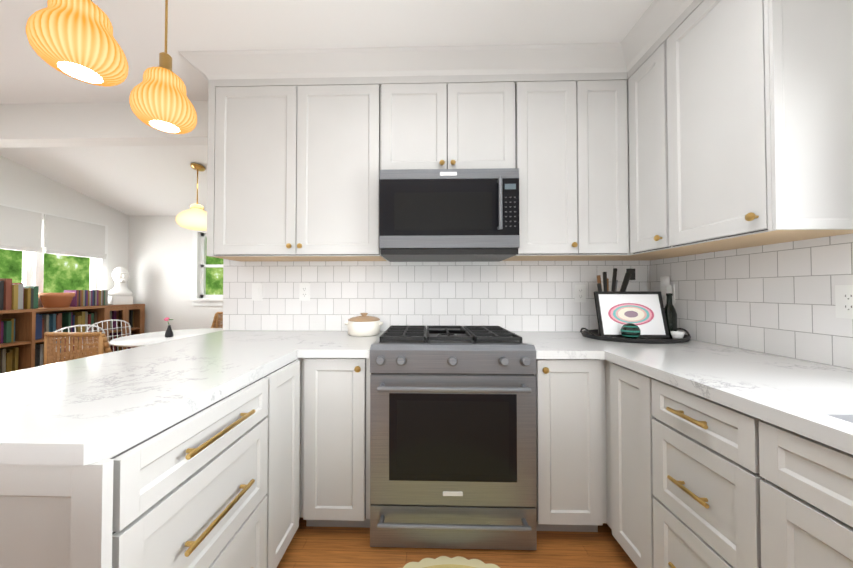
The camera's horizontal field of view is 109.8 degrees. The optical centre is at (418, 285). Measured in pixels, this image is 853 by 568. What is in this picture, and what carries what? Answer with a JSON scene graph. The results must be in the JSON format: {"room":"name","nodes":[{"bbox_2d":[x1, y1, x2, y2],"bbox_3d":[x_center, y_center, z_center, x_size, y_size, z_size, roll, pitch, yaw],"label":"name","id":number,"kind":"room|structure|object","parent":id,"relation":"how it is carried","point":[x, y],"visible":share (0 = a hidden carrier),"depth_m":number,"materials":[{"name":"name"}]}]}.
{"room":"kitchen","nodes":[
{"label":"kitchen","id":0,"kind":"room"},
{"bbox_2d":[0,155,128,306],"bbox_3d":[-4.243,-0.187,1.412,0.120,2.800,5.920,0,-1,1],"label":"wall","id":1,"kind":"structure","parent":0,"point":[21,186],"depth_m":3.49,"materials":[{"name":"white paint"}]},
{"bbox_2d":[0,203,107,304],"bbox_3d":[-4.180,-0.298,3.248,0.155,1.020,1.430,0,-1,1],"label":"window","id":2,"kind":"structure","parent":1,"relation":"in","point":[32,268],"depth_m":3.29,"materials":[{"name":"white"}]},
{"bbox_2d":[0,205,106,258],"bbox_3d":[-4.098,-0.573,3.251,0.038,0.430,1.330,0,-1,1],"label":"window blind","id":3,"kind":"object","parent":2,"relation":"attached to","point":[20,229],"visible":1,"depth_m":3.34,"materials":[{"name":"white fabric"}]},
{"bbox_2d":[0,145,207,215],"bbox_3d":[-1.276,-1.250,3.266,5.960,0.535,2.100,0,-1,1],"label":"ceiling","id":4,"kind":"structure","parent":0,"point":[144,180],"depth_m":3.25,"materials":[{"name":"white paint"}]},
{"bbox_2d":[175,163,206,230],"bbox_3d":[-2.295,-0.917,3.116,0.350,0.665,0.350,0,-1,1],"label":"pendant lamp","id":5,"kind":"object","parent":4,"relation":"hanging from","point":[194,217],"visible":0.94,"depth_m":3.01,"materials":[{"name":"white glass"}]},
{"bbox_2d":[0,101,207,147],"bbox_3d":[-2.753,-1.228,2.192,2.820,0.575,0.120,0,-1,1],"label":"header beam","id":6,"kind":"structure","parent":0,"point":[96,124],"depth_m":2.12,"materials":[{"name":"white paint"}]},
{"bbox_2d":[128,216,222,332],"bbox_3d":[-1.251,0.058,4.235,5.720,2.400,0.120,0,-1,1],"label":"wall","id":7,"kind":"structure","parent":0,"point":[160,267],"depth_m":4.24,"materials":[{"name":"white paint"}]},
{"bbox_2d":[190,230,222,305],"bbox_3d":[-2.642,-0.270,4.235,1.060,1.105,0.140,0,-1,1],"label":"window","id":8,"kind":"structure","parent":7,"relation":"in","point":[204,299],"depth_m":4.21,"materials":[{"name":"white"}]},
{"bbox_2d":[0,0,671,103],"bbox_3d":[-1.351,-1.366,0.248,5.960,0.080,3.940,0,-1,1],"label":"ceiling","id":9,"kind":"structure","parent":0,"point":[28,75],"depth_m":1.52,"materials":[{"name":"white paint"}]},
{"bbox_2d":[26,0,128,86],"bbox_3d":[-1.073,-0.996,0.960,0.216,0.636,0.215,0,-1,1],"label":"pendant lamp","id":10,"kind":"object","parent":9,"relation":"hanging from","point":[75,39],"visible":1,"depth_m":0.91,"materials":[{"name":"yellow glass"}]},
{"bbox_2d":[129,0,196,133],"bbox_3d":[-1.056,-0.986,1.256,0.216,0.646,0.215,0,-1,1],"label":"pendant lamp","id":11,"kind":"object","parent":9,"relation":"hanging from","point":[159,99],"visible":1,"depth_m":1.20,"materials":[{"name":"yellow glass"}]},
{"bbox_2d":[277,518,636,567],"bbox_3d":[-1.325,1.240,1.256,6.120,0.060,6.200,0,-1,1],"label":"floor","id":12,"kind":"structure","parent":0,"point":[326,547],"depth_m":1.36,"materials":[{"name":"brown wood"}]},
{"bbox_2d":[0,278,144,373],"bbox_3d":[-3.976,0.590,3.249,0.318,1.303,1.830,0,-1,1],"label":"bookcase","id":13,"kind":"object","parent":12,"relation":"on","point":[26,322],"visible":0.56,"depth_m":3.11,"materials":[{"name":"brown wood"}]},
{"bbox_2d":[38,293,74,307],"bbox_3d":[-3.951,0.157,3.280,0.264,0.160,0.264,0,-1,1],"label":"terracotta planter","id":14,"kind":"object","parent":13,"relation":"on","point":[54,300],"visible":1,"depth_m":3.21,"materials":[{"name":"brown ceramic"}]},
{"bbox_2d":[108,267,132,304],"bbox_3d":[-3.940,-0.002,3.971,0.204,0.500,0.241,0,-1,26],"label":"bust sculpture","id":15,"kind":"object","parent":13,"relation":"on","point":[120,293],"visible":1,"depth_m":3.92,"materials":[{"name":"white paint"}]},
{"bbox_2d":[44,332,111,364],"bbox_3d":[-2.675,0.796,2.495,0.504,0.868,0.421,0,-1,1],"label":"rattan chair","id":16,"kind":"object","parent":12,"relation":"on","point":[52,355],"visible":0.29,"depth_m":2.31,"materials":[{"name":"brown wicker"}]},
{"bbox_2d":[54,324,104,357],"bbox_3d":[-3.147,0.814,2.979,0.508,0.848,0.544,0,-1,1],"label":"wire chair","id":17,"kind":"object","parent":12,"relation":"on","point":[75,326],"visible":0.23,"depth_m":3.02,"materials":[{"name":"white metal"}]},
{"bbox_2d":[86,319,131,351],"bbox_3d":[-3.384,0.823,3.515,0.508,0.848,0.544,0,-1,1],"label":"wire chair","id":18,"kind":"object","parent":12,"relation":"on","point":[121,327],"visible":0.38,"depth_m":3.55,"materials":[{"name":"white metal"}]},
{"bbox_2d":[0,366,283,567],"bbox_3d":[-0.924,0.766,0.863,0.723,0.876,0.637,0,-1,1],"label":"base cabinet","id":19,"kind":"object","parent":12,"relation":"on","point":[215,484],"depth_m":0.69,"materials":[{"name":"paint"}]},
{"bbox_2d":[0,331,384,465],"bbox_3d":[-0.801,0.316,1.297,1.146,0.038,1.506,0,-1,1],"label":"countertop","id":20,"kind":"structure","parent":19,"relation":"on","point":[87,410],"depth_m":0.86,"materials":[{"name":"white stone"}]},
{"bbox_2d":[345,313,382,336],"bbox_3d":[-0.340,0.238,1.883,0.241,0.136,0.204,0,-1,1],"label":"crock","id":21,"kind":"object","parent":20,"relation":"on","point":[364,324],"visible":1,"depth_m":1.80,"materials":[{"name":"beige ceramic"}]},
{"bbox_2d":[109,328,222,346],"bbox_3d":[-2.341,0.869,3.038,1.120,0.740,1.120,0,-1,1],"label":"dining table","id":22,"kind":"object","parent":12,"relation":"on","point":[139,340],"visible":0.29,"depth_m":2.87,"materials":[{"name":"white stone"}]},
{"bbox_2d":[164,317,173,337],"bbox_3d":[-2.409,0.401,2.898,0.086,0.190,0.068,0,-1,1],"label":"bud vase","id":23,"kind":"object","parent":22,"relation":"on","point":[169,332],"visible":1,"depth_m":2.88,"materials":[{"name":"grey"}]},
{"bbox_2d":[211,312,222,327],"bbox_3d":[-2.510,0.805,3.897,0.574,0.896,0.484,0,-1,1],"label":"rattan chair","id":24,"kind":"object","parent":12,"relation":"on","point":[217,321],"visible":0.12,"depth_m":4.10,"materials":[{"name":"brown wicker"}]},
{"bbox_2d":[280,358,300,559],"bbox_3d":[-0.914,0.773,1.258,0.723,0.876,0.278,0,-1,1],"label":"base cabinet","id":25,"kind":"object","parent":12,"relation":"on","point":[290,484],"depth_m":1.31,"materials":[{"name":"paint"}]},
{"bbox_2d":[300,358,370,527],"bbox_3d":[-0.389,0.780,1.711,0.341,0.875,0.641,0,-1,1],"label":"base cabinet","id":26,"kind":"object","parent":12,"relation":"on","point":[335,449],"visible":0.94,"depth_m":1.43,"materials":[{"name":"paint"}]},
{"bbox_2d":[403,556,499,567],"bbox_3d":[0.135,1.199,0.856,0.963,0.009,0.963,0,-1,1],"label":"rug","id":27,"kind":"object","parent":12,"relation":"on","point":[448,562],"visible":1,"depth_m":1.30,"materials":[{"name":"beige fabric"}]},
{"bbox_2d":[370,325,536,549],"bbox_3d":[0.165,0.736,1.662,0.764,0.962,0.708,0,-1,1],"label":"range","id":28,"kind":"object","parent":12,"relation":"on","point":[452,437],"visible":1,"depth_m":1.37,"materials":[{"name":"silver metal"}]},
{"bbox_2d":[535,359,606,531],"bbox_3d":[0.720,0.780,1.683,0.339,0.875,0.641,0,-1,1],"label":"base cabinet","id":29,"kind":"object","parent":12,"relation":"on","point":[571,441],"visible":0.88,"depth_m":1.40,"materials":[{"name":"paint"}]},
{"bbox_2d":[512,332,603,358],"bbox_3d":[0.702,0.322,1.691,0.306,0.038,0.641,0,-1,1],"label":"countertop","id":30,"kind":"structure","parent":29,"relation":"on","point":[548,345],"depth_m":1.48,"materials":[{"name":"white stone"}]},
{"bbox_2d":[605,360,632,560],"bbox_3d":[1.192,0.772,1.214,0.666,0.876,0.245,0,-1,1],"label":"base cabinet","id":31,"kind":"object","parent":12,"relation":"on","point":[618,378],"depth_m":1.28,"materials":[{"name":"paint"}]},
{"bbox_2d":[633,370,852,567],"bbox_3d":[1.185,0.767,0.913,0.666,0.876,0.475,0,-1,1],"label":"base cabinet","id":32,"kind":"object","parent":12,"relation":"on","point":[694,480],"depth_m":0.83,"materials":[{"name":"paint"}]},
{"bbox_2d":[564,332,852,454],"bbox_3d":[1.171,0.306,0.654,0.681,0.038,2.691,0,-1,1],"label":"countertop","id":33,"kind":"structure","parent":32,"relation":"on","point":[791,394],"depth_m":0.93,"materials":[{"name":"white stone"}]},
{"bbox_2d":[580,328,690,343],"bbox_3d":[1.247,0.274,1.743,0.565,0.058,0.414,0,-1,1],"label":"oval tray","id":34,"kind":"object","parent":33,"relation":"on","point":[593,334],"visible":0.62,"depth_m":1.60,"materials":[{"name":"black wood"}]},
{"bbox_2d":[597,268,634,332],"bbox_3d":[1.208,0.095,1.837,0.234,0.401,0.100,0,-1,1],"label":"knife block","id":35,"kind":"object","parent":34,"relation":"on","point":[629,274],"visible":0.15,"depth_m":1.83,"materials":[{"name":"black"}]},
{"bbox_2d":[620,323,640,338],"bbox_3d":[1.149,0.247,1.624,0.090,0.090,0.090,0,-1,1],"label":"glass ball","id":36,"kind":"object","parent":34,"relation":"on","point":[630,330],"visible":0.79,"depth_m":1.59,"materials":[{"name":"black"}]},
{"bbox_2d":[594,291,669,337],"bbox_3d":[1.210,0.163,1.708,0.372,0.259,0.076,0,-1,1],"label":"picture frame","id":37,"kind":"object","parent":34,"relation":"on","point":[643,311],"visible":0.96,"depth_m":1.71,"materials":[{"name":"black"}]},
{"bbox_2d":[664,293,676,337],"bbox_3d":[1.442,0.169,1.720,0.066,0.250,0.066,0,-1,1],"label":"bottle","id":38,"kind":"object","parent":34,"relation":"on","point":[670,314],"visible":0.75,"depth_m":1.70,"materials":[{"name":"black glass"}]},
{"bbox_2d":[671,331,684,338],"bbox_3d":[1.407,0.272,1.626,0.058,0.042,0.058,0,-1,1],"label":"cup","id":39,"kind":"object","parent":34,"relation":"on","point":[677,334],"visible":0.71,"depth_m":1.61,"materials":[{"name":"white ceramic"}]},
{"bbox_2d":[825,414,852,422],"bbox_3d":[1.154,0.411,0.315,0.512,0.235,0.752,0,-1,1],"label":"sink basin","id":40,"kind":"object","parent":33,"relation":"in","point":[847,417],"depth_m":0.69,"materials":[{"name":"silver metal"}]},
{"bbox_3d":[0.166,-0.036,2.100,3.020,2.520,0.120,0,-1,1],"label":"wall","id":41,"kind":"structure","parent":0,"visible":0},
{"bbox_2d":[206,77,386,260],"bbox_3d":[-0.722,-0.690,1.903,1.016,1.040,0.321,0,-1,1],"label":"upper cabinet","id":42,"kind":"object","parent":41,"relation":"attached to","point":[294,166],"depth_m":1.75,"materials":[{"name":"beige wood"}]},
{"bbox_2d":[223,259,650,331],"bbox_3d":[0.094,-0.034,2.038,2.880,0.766,0.008,0,-1,1],"label":"tile backsplash","id":43,"kind":"structure","parent":41,"relation":"attached to","point":[513,296],"depth_m":2.03,"materials":[{"name":"white tile"}]},
{"bbox_2d":[252,283,262,300],"bbox_3d":[-1.106,0.043,2.057,0.072,0.118,0.011,0,-1,1],"label":"outlet","id":44,"kind":"object","parent":43,"relation":"attached to","point":[257,291],"visible":1,"depth_m":2.06,"materials":[{"name":"white plastic"}]},
{"bbox_2d":[299,283,309,300],"bbox_3d":[-0.776,0.043,2.050,0.072,0.118,0.009,0,-1,1],"label":"electrical outlet","id":45,"kind":"object","parent":43,"relation":"attached to","point":[304,291],"visible":1,"depth_m":2.05,"materials":[{"name":"white plastic"}]},
{"bbox_2d":[575,285,585,301],"bbox_3d":[1.084,0.052,2.003,0.072,0.118,0.009,0,-1,1],"label":"electrical outlet","id":46,"kind":"object","parent":43,"relation":"attached to","point":[580,293],"visible":1,"depth_m":2.00,"materials":[{"name":"white plastic"}]},
{"bbox_2d":[382,74,517,169],"bbox_3d":[0.173,-0.923,1.885,0.774,0.574,0.321,0,-1,1],"label":"upper cabinet","id":47,"kind":"object","parent":41,"relation":"attached to","point":[443,121],"depth_m":1.73,"materials":[{"name":"beige wood"}]},
{"bbox_2d":[379,168,519,261],"bbox_3d":[0.172,-0.398,1.803,0.755,0.464,0.465,0,-1,1],"label":"over-the-range microwave","id":48,"kind":"object","parent":47,"relation":"attached to","point":[449,215],"visible":1,"depth_m":1.62,"materials":[{"name":"silver metal"}]},
{"bbox_2d":[502,73,589,260],"bbox_3d":[0.763,-0.690,1.866,0.407,1.040,0.321,0,-1,1],"label":"upper cabinet","id":49,"kind":"object","parent":41,"relation":"attached to","point":[541,97],"depth_m":1.71,"materials":[{"name":"beige wood"}]},
{"bbox_2d":[566,72,633,260],"bbox_3d":[1.031,-0.691,1.830,0.361,1.040,0.381,0,-1,1],"label":"upper cabinet","id":50,"kind":"object","parent":41,"relation":"attached to","point":[595,178],"depth_m":1.70,"materials":[{"name":"beige wood"}]},
{"bbox_2d":[178,43,634,79],"bbox_3d":[-0.074,-1.258,1.686,2.523,0.089,0.100,0,-1,1],"label":"crown molding","id":51,"kind":"structure","parent":50,"relation":"attached to","point":[573,57],"depth_m":1.69,"materials":[{"name":"white paint"}]},
{"bbox_2d":[622,22,708,259],"bbox_3d":[1.329,-0.695,1.537,0.408,1.040,0.348,0,-1,1],"label":"upper cabinet","id":52,"kind":"object","parent":41,"relation":"attached to","point":[650,87],"depth_m":1.53,"materials":[{"name":"beige wood"}]},
{"bbox_2d":[651,233,852,368],"bbox_3d":[1.508,-0.062,0.306,0.008,0.766,3.400,0,-1,1],"label":"tile backsplash","id":53,"kind":"structure","parent":41,"relation":"attached to","point":[778,299],"depth_m":1.30,"materials":[{"name":"white tile"}]},
{"bbox_2d":[665,284,674,303],"bbox_3d":[1.537,0.050,1.835,0.009,0.118,0.072,0,-1,1],"label":"outlet","id":54,"kind":"object","parent":53,"relation":"attached to","point":[673,292],"visible":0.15,"depth_m":1.80,"materials":[{"name":"white plastic"}]},
{"bbox_2d":[660,276,671,294],"bbox_3d":[1.512,0.002,1.836,0.044,0.115,0.050,0,-1,1],"label":"night light","id":55,"kind":"object","parent":54,"relation":"attached to","point":[665,287],"visible":0.94,"depth_m":1.82,"materials":[{"name":"white plastic"}]},
{"bbox_2d":[835,285,852,318],"bbox_3d":[1.517,0.057,1.054,0.009,0.118,0.072,0,-1,1],"label":"electrical outlet","id":56,"kind":"object","parent":53,"relation":"attached to","point":[844,300],"visible":1,"depth_m":1.07,"materials":[{"name":"white plastic"}]},
{"bbox_2d":[674,0,852,251],"bbox_3d":[1.352,-0.700,1.236,0.348,1.040,0.504,0,-1,1],"label":"upper cabinet","id":57,"kind":"object","parent":41,"relation":"attached to","point":[704,126],"depth_m":1.03,"materials":[{"name":"beige wood"}]},
{"bbox_2d":[618,0,693,63],"bbox_3d":[1.127,-1.265,1.256,0.100,0.089,0.690,0,-1,1],"label":"crown molding","id":58,"kind":"structure","parent":57,"relation":"attached to","point":[655,21],"depth_m":1.47,"materials":[{"name":"white paint"}]},
{"label":"outside","id":59,"kind":"structure","parent":0,"visible":0},
{"bbox_2d":[0,249,89,292],"bbox_3d":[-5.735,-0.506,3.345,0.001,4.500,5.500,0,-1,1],"label":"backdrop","id":60,"kind":"structure","parent":59,"point":[62,273],"depth_m":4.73,"materials":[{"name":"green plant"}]},
{"bbox_2d":[206,237,222,294],"bbox_3d":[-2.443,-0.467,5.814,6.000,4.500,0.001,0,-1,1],"label":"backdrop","id":61,"kind":"structure","parent":59,"point":[214,281],"depth_m":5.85,"materials":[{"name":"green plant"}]}
]}

